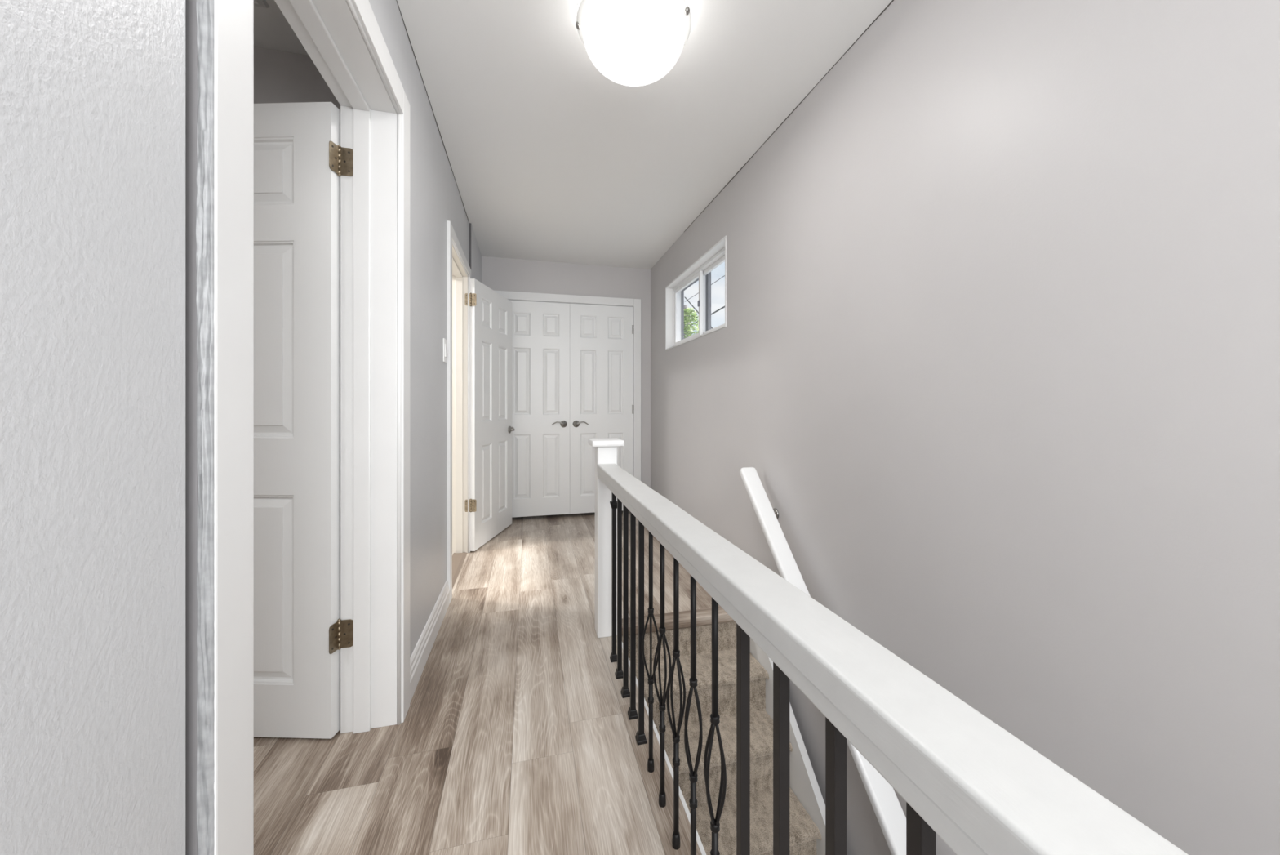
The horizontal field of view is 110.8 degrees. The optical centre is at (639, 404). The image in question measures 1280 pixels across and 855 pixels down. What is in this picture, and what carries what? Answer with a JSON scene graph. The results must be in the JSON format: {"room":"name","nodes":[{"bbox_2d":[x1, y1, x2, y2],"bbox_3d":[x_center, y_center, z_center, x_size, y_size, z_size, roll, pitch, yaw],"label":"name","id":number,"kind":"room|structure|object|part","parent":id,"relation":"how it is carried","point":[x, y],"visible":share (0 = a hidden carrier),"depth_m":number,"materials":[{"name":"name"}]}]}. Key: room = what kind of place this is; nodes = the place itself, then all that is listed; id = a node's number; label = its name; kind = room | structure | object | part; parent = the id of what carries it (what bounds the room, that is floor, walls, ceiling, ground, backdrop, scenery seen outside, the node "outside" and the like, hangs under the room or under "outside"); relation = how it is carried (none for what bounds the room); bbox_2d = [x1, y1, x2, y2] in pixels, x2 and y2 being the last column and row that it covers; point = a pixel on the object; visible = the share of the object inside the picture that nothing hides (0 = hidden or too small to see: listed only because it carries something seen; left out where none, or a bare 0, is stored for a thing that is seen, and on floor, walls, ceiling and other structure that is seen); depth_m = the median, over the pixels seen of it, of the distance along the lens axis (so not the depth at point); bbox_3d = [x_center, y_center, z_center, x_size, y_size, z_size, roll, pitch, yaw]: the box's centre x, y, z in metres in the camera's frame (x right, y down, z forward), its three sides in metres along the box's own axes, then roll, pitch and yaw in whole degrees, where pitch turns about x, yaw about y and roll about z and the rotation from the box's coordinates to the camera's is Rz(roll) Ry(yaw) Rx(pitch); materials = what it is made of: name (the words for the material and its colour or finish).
{"room":"upstairs hallway","nodes":[
{"label":"upstairs hallway","id":0,"kind":"room"},
{"bbox_2d":[0,0,481,854],"bbox_3d":[-0.780,-0.137,1.071,0.177,2.373,5.860,0,0,-14],"label":"wall","id":1,"kind":"structure","parent":0,"point":[99,98],"depth_m":0.46,"materials":[{"name":"grey paint"}]},
{"bbox_2d":[195,0,409,854],"bbox_3d":[-0.768,0.003,1.036,0.183,2.094,0.996,0,0,-14],"label":"door frame","id":2,"kind":"structure","parent":1,"relation":"attached to","point":[344,39],"depth_m":1.06,"materials":[{"name":"white paint"}]},
{"bbox_3d":[-0.580,0.003,0.621,0.020,2.094,0.084,0,0,-14],"label":"casing","id":3,"kind":"part","parent":2,"relation":"part of","materials":[{"name":"white paint"}]},
{"bbox_3d":[-0.690,-0.998,1.058,0.020,0.092,0.818,0,0,-14],"label":"head casing","id":4,"kind":"part","parent":2,"relation":"part of","materials":[{"name":"white paint"}]},
{"bbox_3d":[-0.800,0.003,1.494,0.020,2.094,0.092,0,0,-14],"label":"casing","id":5,"kind":"part","parent":2,"relation":"part of","materials":[{"name":"white paint"}]},
{"bbox_2d":[253,102,353,738],"bbox_3d":[-1.347,0.049,1.383,0.854,1.986,0.092,0,0,2],"label":"door","id":6,"kind":"structure","parent":1,"relation":"in","point":[300,160],"depth_m":1.38,"materials":[{"name":"white paint"}]},
{"bbox_2d":[409,579,449,702],"bbox_3d":[-0.914,0.988,1.936,0.016,0.124,0.822,0,0,-14],"label":"baseboard","id":7,"kind":"structure","parent":1,"relation":"attached to","point":[419,657],"depth_m":1.83,"materials":[{"name":"white paint"}]},
{"bbox_2d":[443,337,447,363],"bbox_3d":[-0.999,-0.276,2.266,0.012,0.120,0.072,0,0,-14],"label":"light switch","id":8,"kind":"object","parent":1,"relation":"attached to","point":[445,351],"visible":1,"depth_m":2.25,"materials":[{"name":"white plastic"}]},
{"bbox_2d":[446,220,471,602],"bbox_3d":[-1.201,0.038,2.744,0.181,2.023,0.886,0,0,-14],"label":"door frame","id":9,"kind":"structure","parent":1,"relation":"attached to","point":[458,268],"depth_m":3.10,"materials":[{"name":"white paint"}]},
{"bbox_3d":[-1.021,0.038,2.366,0.018,2.023,0.064,0,0,-14],"label":"casing","id":10,"kind":"part","parent":9,"relation":"part of","materials":[{"name":"white paint"}]},
{"bbox_3d":[-1.122,-0.938,2.764,0.018,0.070,0.758,0,0,-14],"label":"head casing","id":11,"kind":"part","parent":9,"relation":"part of","materials":[{"name":"white paint"}]},
{"bbox_3d":[-1.222,0.038,3.160,0.018,2.023,0.070,0,0,-14],"label":"casing","id":12,"kind":"part","parent":9,"relation":"part of","materials":[{"name":"white paint"}]},
{"bbox_2d":[464,278,515,551],"bbox_3d":[-1.151,0.072,3.486,0.092,1.935,0.745,0,0,7],"label":"door","id":13,"kind":"structure","parent":1,"relation":"in","point":[490,502],"depth_m":3.39,"materials":[{"name":"white paint"}]},
{"bbox_3d":[-1.102,0.215,3.793,0.042,0.064,0.064,0,0,4],"label":"handle","id":14,"kind":"part","parent":13,"relation":"part of","materials":[{"name":"black metal"}]},
{"bbox_2d":[253,46,340,677],"bbox_3d":[-2.366,-0.137,1.440,2.717,2.373,0.090,0,0,-14],"label":"wall","id":15,"kind":"structure","parent":0,"point":[279,76],"depth_m":1.66,"materials":[{"name":"grey paint"}]},
{"bbox_2d":[452,551,466,588],"bbox_3d":[-1.177,1.046,2.751,0.095,0.008,0.750,0,0,-14],"label":"floor","id":16,"kind":"structure","parent":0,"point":[458,558],"depth_m":2.90,"materials":[{"name":"brown wood"}]},
{"bbox_2d":[253,510,720,854],"bbox_3d":[-1.377,1.050,1.282,4.357,0.001,6.560,0,0,-14],"label":"floor","id":17,"kind":"structure","parent":0,"point":[516,735],"depth_m":1.34,"materials":[{"name":"brown wood"}]},
{"bbox_2d":[587,437,1188,854],"bbox_3d":[0.147,0.605,0.829,0.148,0.890,2.636,0,0,-14],"label":"stair railing","id":18,"kind":"object","parent":17,"relation":"on","point":[962,777],"visible":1,"depth_m":0.50,"materials":[{"name":"white paint"}]},
{"bbox_3d":[-0.157,0.619,2.037,0.092,0.862,0.090,0,0,-14],"label":"newel post","id":19,"kind":"part","parent":18,"relation":"part of","materials":[{"name":"white paint"}]},
{"bbox_2d":[641,613,658,679],"bbox_3d":[0.031,0.695,1.270,0.038,0.195,0.038,0,0,-44],"label":"basket","id":20,"kind":"object","parent":18,"relation":"on","point":[650,676],"depth_m":1.27,"materials":[{"name":"black metal"}]},
{"bbox_3d":[0.031,0.917,1.270,0.013,0.259,0.012,0,0,-14],"label":"rod","id":21,"kind":"part","parent":18,"relation":"part of","materials":[{"name":"black metal"}]},
{"bbox_3d":[0.059,0.917,1.161,0.013,0.259,0.012,0,0,-14],"label":"rod","id":22,"kind":"part","parent":18,"relation":"part of","materials":[{"name":"black metal"}]},
{"bbox_2d":[653,632,671,706],"bbox_3d":[0.059,0.695,1.161,0.039,0.195,0.039,0,0,26],"label":"basket","id":23,"kind":"object","parent":18,"relation":"on","point":[662,636],"depth_m":1.15,"materials":[{"name":"black metal"}]},
{"bbox_2d":[666,657,685,737],"bbox_3d":[0.086,0.695,1.051,0.039,0.195,0.039,0,0,20],"label":"basket","id":24,"kind":"object","parent":18,"relation":"on","point":[675,733],"depth_m":1.04,"materials":[{"name":"black metal"}]},
{"bbox_3d":[0.086,0.917,1.051,0.013,0.259,0.012,0,0,-14],"label":"rod","id":25,"kind":"part","parent":18,"relation":"part of","materials":[{"name":"black metal"}]},
{"bbox_3d":[0.114,0.917,0.942,0.013,0.259,0.012,0,0,-14],"label":"rod","id":26,"kind":"part","parent":18,"relation":"part of","materials":[{"name":"black metal"}]},
{"bbox_2d":[684,686,702,776],"bbox_3d":[0.114,0.695,0.942,0.038,0.195,0.038,0,0,7],"label":"basket","id":27,"kind":"object","parent":18,"relation":"on","point":[692,773],"depth_m":0.93,"materials":[{"name":"black metal"}]},
{"bbox_3d":[0.141,0.917,0.833,0.013,0.259,0.012,0,0,-14],"label":"rod","id":28,"kind":"part","parent":18,"relation":"part of","materials":[{"name":"black metal"}]},
{"bbox_2d":[703,722,726,825],"bbox_3d":[0.141,0.695,0.833,0.038,0.195,0.038,0,0,3],"label":"basket","id":29,"kind":"object","parent":18,"relation":"on","point":[714,821],"depth_m":0.82,"materials":[{"name":"black metal"}]},
{"bbox_3d":[0.156,0.314,0.771,0.081,0.023,2.518,0,0,-14],"label":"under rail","id":30,"kind":"part","parent":18,"relation":"part of","materials":[{"name":"white paint"}]},
{"bbox_2d":[481,256,650,487],"bbox_3d":[-0.773,-0.137,4.157,1.777,2.373,0.120,0,0,-14],"label":"wall","id":31,"kind":"structure","parent":0,"point":[498,273],"depth_m":4.18,"materials":[{"name":"grey paint"}]},
{"bbox_2d":[510,300,569,517],"bbox_3d":[-0.947,0.038,4.030,0.610,1.959,0.086,0,0,-14],"label":"door","id":32,"kind":"structure","parent":31,"relation":"in","point":[540,331],"depth_m":4.05,"materials":[{"name":"white paint"}]},
{"bbox_3d":[-0.750,0.172,4.045,0.114,0.036,0.020,0,0,-14],"label":"lever","id":33,"kind":"part","parent":32,"relation":"part of","materials":[{"name":"black metal"}]},
{"bbox_3d":[-0.704,0.180,4.079,0.064,0.064,0.042,0,0,-14],"label":"handle","id":34,"kind":"part","parent":32,"relation":"part of","materials":[{"name":"black metal"}]},
{"bbox_2d":[494,290,640,480],"bbox_3d":[-0.668,0.015,4.175,1.364,2.071,0.137,0,0,-14],"label":"door frame","id":35,"kind":"structure","parent":31,"relation":"attached to","point":[635,304],"depth_m":4.26,"materials":[{"name":"white paint"}]},
{"bbox_3d":[-0.654,-0.985,4.117,1.220,0.072,0.017,0,0,-14],"label":"head casing","id":36,"kind":"part","parent":35,"relation":"part of","materials":[{"name":"white paint"}]},
{"bbox_3d":[-0.027,0.015,4.275,0.072,2.071,0.017,0,0,-14],"label":"casing","id":37,"kind":"part","parent":35,"relation":"part of","materials":[{"name":"white paint"}]},
{"bbox_2d":[569,303,633,513],"bbox_3d":[-0.354,0.038,4.179,0.610,1.959,0.086,0,0,-14],"label":"door","id":38,"kind":"structure","parent":31,"relation":"in","point":[602,406],"depth_m":4.18,"materials":[{"name":"white paint"}]},
{"bbox_3d":[-0.591,0.180,4.107,0.064,0.064,0.042,0,0,-14],"label":"handle","id":39,"kind":"part","parent":38,"relation":"part of","materials":[{"name":"black metal"}]},
{"bbox_2d":[253,0,892,269],"bbox_3d":[-1.370,-1.373,1.335,4.597,0.100,6.660,0,0,-14],"label":"ceiling","id":40,"kind":"structure","parent":0,"point":[556,153],"depth_m":1.94,"materials":[{"name":"white paint"}]},
{"bbox_2d":[253,0,270,8],"bbox_3d":[-1.327,-1.316,1.312,0.260,0.014,0.260,0,0,-14],"label":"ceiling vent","id":41,"kind":"object","parent":40,"relation":"in","point":[261,3],"visible":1,"depth_m":1.45,"materials":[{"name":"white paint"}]},
{"bbox_2d":[396,0,469,222],"bbox_3d":[-0.959,-1.319,2.089,0.002,0.008,2.320,0,0,-14],"label":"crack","id":42,"kind":"structure","parent":40,"relation":"attached to","point":[397,1],"depth_m":1.95,"materials":[{"name":"grey"}]},
{"bbox_2d":[575,0,691,75],"bbox_3d":[-0.021,-1.224,1.480,0.384,0.197,0.382,0,0,-14],"label":"ceiling light","id":43,"kind":"object","parent":40,"relation":"attached to","point":[630,16],"visible":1,"depth_m":1.47,"materials":[{"name":"frosted white glass"},{"name":"satin nickel"}]},
{"bbox_3d":[-0.207,-1.252,1.460,0.010,0.021,0.021,-28,3,-5],"label":"knob","id":44,"kind":"part","parent":43,"relation":"part of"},
{"bbox_3d":[0.152,-1.252,1.404,0.010,0.021,0.021,30,12,21],"label":"knob","id":45,"kind":"part","parent":43,"relation":"part of","materials":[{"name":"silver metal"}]},
{"bbox_2d":[684,0,893,231],"bbox_3d":[0.680,-1.320,2.028,0.002,0.006,2.800,0,0,-14],"label":"molding","id":46,"kind":"structure","parent":40,"relation":"attached to","point":[890,3],"depth_m":1.93,"materials":[{"name":"grey"}]},
{"bbox_2d":[650,0,1279,854],"bbox_3d":[0.791,1.109,1.881,0.140,4.863,6.660,0,0,-14],"label":"wall","id":47,"kind":"structure","parent":0,"point":[996,358],"depth_m":1.04,"materials":[{"name":"grey paint"}]},
{"bbox_2d":[622,606,734,635],"bbox_3d":[0.243,1.070,2.200,0.765,0.052,0.078,0,0,-14],"label":"trim","id":48,"kind":"structure","parent":47,"relation":"attached to","point":[704,615],"depth_m":2.17,"materials":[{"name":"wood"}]},
{"bbox_2d":[665,235,726,350],"bbox_3d":[0.444,-0.748,3.268,0.154,0.565,1.210,0,0,-14],"label":"window","id":49,"kind":"structure","parent":47,"relation":"in","point":[700,270],"depth_m":3.29,"materials":[{"name":"white paint"}]},
{"bbox_3d":[0.380,-0.745,3.535,0.022,0.482,0.593,0,0,-14],"label":"sash","id":50,"kind":"part","parent":49,"relation":"part of","materials":[{"name":"white plastic"}]},
{"bbox_3d":[0.507,-0.748,3.284,0.022,0.565,1.210,0,0,-14],"label":"storm frame","id":51,"kind":"part","parent":49,"relation":"part of","materials":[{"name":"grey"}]},
{"bbox_3d":[0.542,-0.745,3.010,0.022,0.482,0.593,0,0,-14],"label":"sash","id":52,"kind":"part","parent":49,"relation":"part of","materials":[{"name":"white plastic"}]},
{"bbox_2d":[739,466,906,854],"bbox_3d":[0.820,1.396,1.217,0.126,2.160,2.129,0,0,-14],"label":"wall handrail","id":53,"kind":"object","parent":47,"relation":"attached to","point":[891,818],"visible":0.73,"depth_m":1.46,"materials":[{"name":"white paint"}]},
{"bbox_3d":[0.650,0.526,2.128,0.009,0.054,0.054,0,0,-14],"label":"wall plate","id":54,"kind":"part","parent":53,"relation":"part of","materials":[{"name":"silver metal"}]},
{"bbox_3d":[0.292,2.310,0.272,0.100,2.460,3.785,0,0,-14],"label":"wall","id":55,"kind":"structure","parent":0,"visible":0},
{"bbox_2d":[622,641,706,854],"bbox_3d":[0.344,1.129,0.260,0.010,0.162,3.735,0,0,-14],"label":"trim","id":56,"kind":"structure","parent":55,"relation":"attached to","point":[681,795],"depth_m":1.24,"materials":[{"name":"white paint"}]},
{"bbox_2d":[622,621,822,854],"bbox_3d":[0.498,2.248,1.065,0.682,2.310,2.316,0,0,-14],"label":"carpeted staircase","id":57,"kind":"structure","parent":55,"relation":"attached to","point":[804,833],"depth_m":1.88,"materials":[{"name":"brown carpet"}]},
{"bbox_2d":[750,637,825,854],"bbox_3d":[0.853,2.380,1.113,0.029,2.739,2.340,0,0,-14],"label":"trim","id":58,"kind":"structure","parent":55,"relation":"attached to","point":[803,782],"depth_m":1.82,"materials":[{"name":"white paint"}]},
{"label":"outside","id":59,"kind":"structure","parent":0,"visible":0},
{"bbox_2d":[691,306,724,324],"bbox_3d":[1.611,-1.936,8.800,0.030,0.168,5.666,0,0,-9],"label":"power line","id":60,"kind":"object","parent":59,"point":[723,306],"visible":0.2,"depth_m":9.04,"materials":[{"name":"grey"}]},
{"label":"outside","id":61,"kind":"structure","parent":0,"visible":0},
{"bbox_2d":[684,307,698,337],"bbox_3d":[1.004,1.781,9.002,0.886,7.540,0.871,0,0,-14],"label":"tree","id":62,"kind":"object","parent":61,"point":[687,311],"visible":0.12,"depth_m":8.91,"materials":[{"name":"green plant"}]},
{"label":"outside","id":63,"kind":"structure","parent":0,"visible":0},
{"bbox_2d":[684,304,691,338],"bbox_3d":[1.237,1.425,12.000,0.440,8.250,0.440,0,0,-14],"label":"utility pole","id":64,"kind":"object","parent":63,"point":[685,305],"visible":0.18,"depth_m":11.88,"materials":[{"name":"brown wood"}]},
{"bbox_2d":[684,296,712,328],"bbox_3d":[1.611,-1.362,8.800,0.028,2.942,5.678,0,0,-9],"label":"power line","id":65,"kind":"object","parent":64,"relation":"attached to","point":[685,296],"visible":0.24,"depth_m":10.81,"materials":[{"name":"grey"}]}
]}

